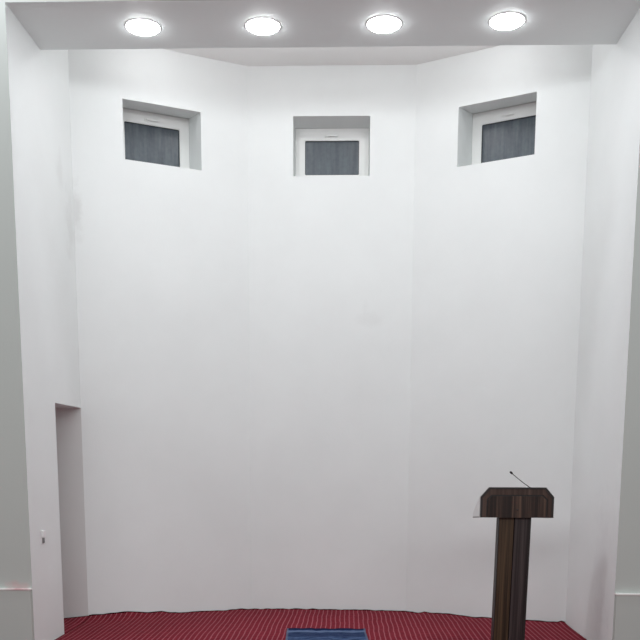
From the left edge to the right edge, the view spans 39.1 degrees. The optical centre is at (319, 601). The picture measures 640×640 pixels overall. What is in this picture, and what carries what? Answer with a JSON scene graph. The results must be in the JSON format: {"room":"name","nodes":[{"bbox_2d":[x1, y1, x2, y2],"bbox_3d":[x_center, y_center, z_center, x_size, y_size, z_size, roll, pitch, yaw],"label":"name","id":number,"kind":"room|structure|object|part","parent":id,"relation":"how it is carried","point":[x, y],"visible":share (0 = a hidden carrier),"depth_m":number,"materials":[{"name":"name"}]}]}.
{"room":"mosque","nodes":[
{"label":"mosque","id":0,"kind":"room"},
{"bbox_2d":[5,3,80,639],"bbox_3d":[-2.823,-2.733,7.421,1.200,6.320,1.492,0,9,2],"label":"wall","id":1,"kind":"structure","parent":0,"point":[38,79],"depth_m":7.29,"materials":[{"name":"white paint"}]},
{"bbox_2d":[41,530,45,543],"bbox_3d":[-2.234,-0.523,7.278,0.022,0.108,0.060,0,9,2],"label":"outlet","id":2,"kind":"object","parent":1,"relation":"attached to","point":[43,532],"visible":1,"depth_m":7.26,"materials":[{"name":"white plastic"}]},
{"bbox_2d":[55,408,87,617],"bbox_3d":[-2.807,-0.916,8.506,1.200,2.393,0.090,0,9,2],"label":"doorway","id":3,"kind":"structure","parent":1,"relation":"in","point":[68,420],"depth_m":8.46,"materials":[{"name":"paint"}]},
{"bbox_2d":[68,49,250,615],"bbox_3d":[-1.496,-2.931,8.714,1.772,6.320,0.440,-4,10,-25],"label":"wall","id":4,"kind":"structure","parent":0,"point":[162,256],"depth_m":8.55,"materials":[{"name":"white paint"}]},
{"bbox_2d":[123,108,189,168],"bbox_3d":[-1.612,-4.371,8.621,0.731,0.566,0.144,-4,10,-25],"label":"window","id":5,"kind":"structure","parent":4,"relation":"in","point":[148,137],"depth_m":8.61,"materials":[{"name":"white plastic"}]},
{"bbox_3d":[-1.610,-4.362,8.619,0.543,0.358,0.020,-4,10,-25],"label":"pane","id":6,"kind":"part","parent":5,"relation":"part of","materials":[{"name":"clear glass"}]},
{"bbox_3d":[-1.596,-4.566,8.536,0.130,0.030,0.033,-4,10,-25],"label":"handle","id":7,"kind":"part","parent":5,"relation":"part of","materials":[{"name":"white plastic"}]},
{"bbox_2d":[0,0,639,639],"bbox_3d":[0.015,-2.593,6.598,10.925,6.320,0.004,0,9,2],"label":"wall","id":8,"kind":"structure","parent":0,"point":[15,553],"depth_m":6.79,"materials":[{"name":"grey paint"}]},
{"bbox_2d":[0,588,33,639],"bbox_3d":[-3.856,0.131,7.122,3.202,0.506,0.040,0,9,2],"label":"trim","id":9,"kind":"structure","parent":8,"relation":"attached to","point":[16,611],"depth_m":7.06,"materials":[{"name":"grey paint"}]},
{"bbox_2d":[613,593,639,639],"bbox_3d":[3.864,0.197,6.894,3.202,0.506,0.040,0,9,2],"label":"trim","id":10,"kind":"structure","parent":8,"relation":"attached to","point":[627,605],"depth_m":6.92,"materials":[{"name":"grey paint"}]},
{"bbox_2d":[6,0,639,49],"bbox_3d":[0.036,-5.037,6.594,4.525,1.489,0.745,0,9,2],"label":"ceiling","id":11,"kind":"structure","parent":0,"point":[203,23],"depth_m":6.68,"materials":[{"name":"paint"}]},
{"bbox_2d":[125,18,160,35],"bbox_3d":[-1.329,-4.302,6.762,0.272,0.026,0.272,0,9,2],"label":"recessed light","id":12,"kind":"object","parent":11,"relation":"in","point":[139,26],"visible":1,"depth_m":6.72,"materials":[{"name":"white"}]},
{"bbox_2d":[245,17,280,34],"bbox_3d":[-0.427,-4.295,6.739,0.272,0.026,0.272,0,9,2],"label":"recessed light","id":13,"kind":"object","parent":11,"relation":"in","point":[259,25],"visible":1,"depth_m":6.70,"materials":[{"name":"white"}]},
{"bbox_2d":[366,15,401,32],"bbox_3d":[0.476,-4.285,6.700,0.272,0.026,0.272,0,9,2],"label":"recessed light","id":14,"kind":"object","parent":11,"relation":"in","point":[381,23],"visible":1,"depth_m":6.66,"materials":[{"name":"white"}]},
{"bbox_2d":[488,12,525,29],"bbox_3d":[1.380,-4.274,6.647,0.272,0.026,0.272,0,9,2],"label":"recessed light","id":15,"kind":"object","parent":11,"relation":"in","point":[506,20],"visible":1,"depth_m":6.61,"materials":[{"name":"white"}]},
{"bbox_2d":[247,65,416,610],"bbox_3d":[0.109,-2.976,9.045,1.816,6.320,0.440,0,9,2],"label":"wall","id":16,"kind":"structure","parent":0,"point":[331,257],"depth_m":8.89,"materials":[{"name":"white paint"}]},
{"bbox_2d":[295,128,368,175],"bbox_3d":[0.120,-4.408,8.948,0.730,0.536,0.144,0,9,2],"label":"window","id":17,"kind":"structure","parent":16,"relation":"in","point":[338,151],"depth_m":8.92,"materials":[{"name":"grey glass"}]},
{"bbox_3d":[0.109,-4.588,8.864,0.130,0.030,0.033,0,9,2],"label":"handle","id":18,"kind":"part","parent":17,"relation":"part of","materials":[{"name":"white plastic"}]},
{"bbox_3d":[0.120,-4.399,8.945,0.542,0.328,0.020,0,9,2],"label":"pane","id":19,"kind":"part","parent":17,"relation":"part of","materials":[{"name":"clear glass"}]},
{"bbox_2d":[165,45,499,65],"bbox_3d":[0.070,-5.018,7.739,4.525,0.150,1.511,0,9,2],"label":"ceiling","id":20,"kind":"structure","parent":0,"point":[396,55],"depth_m":8.28,"materials":[{"name":"paint"}]},
{"bbox_2d":[406,45,592,621],"bbox_3d":[1.673,-2.904,8.621,1.745,6.320,0.440,5,10,29],"label":"wall","id":21,"kind":"structure","parent":0,"point":[498,245],"depth_m":8.44,"materials":[{"name":"white paint"}]},
{"bbox_2d":[471,102,535,164],"bbox_3d":[1.794,-4.369,8.526,0.729,0.577,0.144,5,10,29],"label":"window","id":22,"kind":"structure","parent":21,"relation":"in","point":[508,132],"depth_m":8.52,"materials":[{"name":"white plastic"}]},
{"bbox_3d":[1.759,-4.571,8.451,0.130,0.030,0.033,5,10,29],"label":"handle","id":23,"kind":"part","parent":22,"relation":"part of","materials":[{"name":"white plastic"}]},
{"bbox_3d":[1.792,-4.361,8.524,0.541,0.369,0.020,5,10,29],"label":"pane","id":24,"kind":"part","parent":22,"relation":"part of","materials":[{"name":"clear glass"}]},
{"bbox_2d":[565,8,639,639],"bbox_3d":[2.525,-2.687,7.263,0.450,6.320,1.492,0,9,2],"label":"wall","id":25,"kind":"structure","parent":0,"point":[614,112],"depth_m":7.29,"materials":[{"name":"white paint"}]},
{"bbox_3d":[-0.049,0.757,5.399,12.000,0.135,8.026,0,9,2],"label":"floor","id":26,"kind":"structure","parent":0,"visible":0},
{"bbox_2d":[55,608,586,639],"bbox_3d":[-0.048,0.671,5.411,11.800,0.098,7.877,0,9,2],"label":"carpet","id":27,"kind":"object","parent":26,"relation":"on","point":[267,623],"visible":0.87,"depth_m":8.32,"materials":[{"name":"red carpet"}]},
{"bbox_2d":[285,628,367,639],"bbox_3d":[0.060,0.333,7.468,0.701,0.026,1.204,0,9,-1],"label":"rug","id":28,"kind":"object","parent":27,"relation":"on","point":[292,633],"visible":1,"depth_m":7.81,"materials":[{"name":"blue carpet"}]},
{"bbox_2d":[473,487,553,639],"bbox_3d":[1.541,-0.279,7.283,0.584,1.305,0.377,0,9,2],"label":"lectern","id":29,"kind":"object","parent":27,"relation":"on","point":[513,508],"visible":1,"depth_m":7.13,"materials":[{"name":"brown wood"}]},
{"bbox_3d":[1.289,-0.798,7.222,0.070,0.262,0.344,0,9,2],"label":"panel","id":30,"kind":"part","parent":29,"relation":"part of","materials":[{"name":"white laminate"}]},
{"bbox_3d":[1.538,-0.742,7.036,0.455,0.167,0.023,0,9,2],"label":"panel","id":31,"kind":"part","parent":29,"relation":"part of","materials":[{"name":"brown wood"}]},
{"bbox_3d":[1.538,-0.769,7.033,0.539,0.222,0.022,0,9,2],"label":"frame","id":32,"kind":"part","parent":29,"relation":"part of","materials":[{"name":"brown wood"}]}
]}

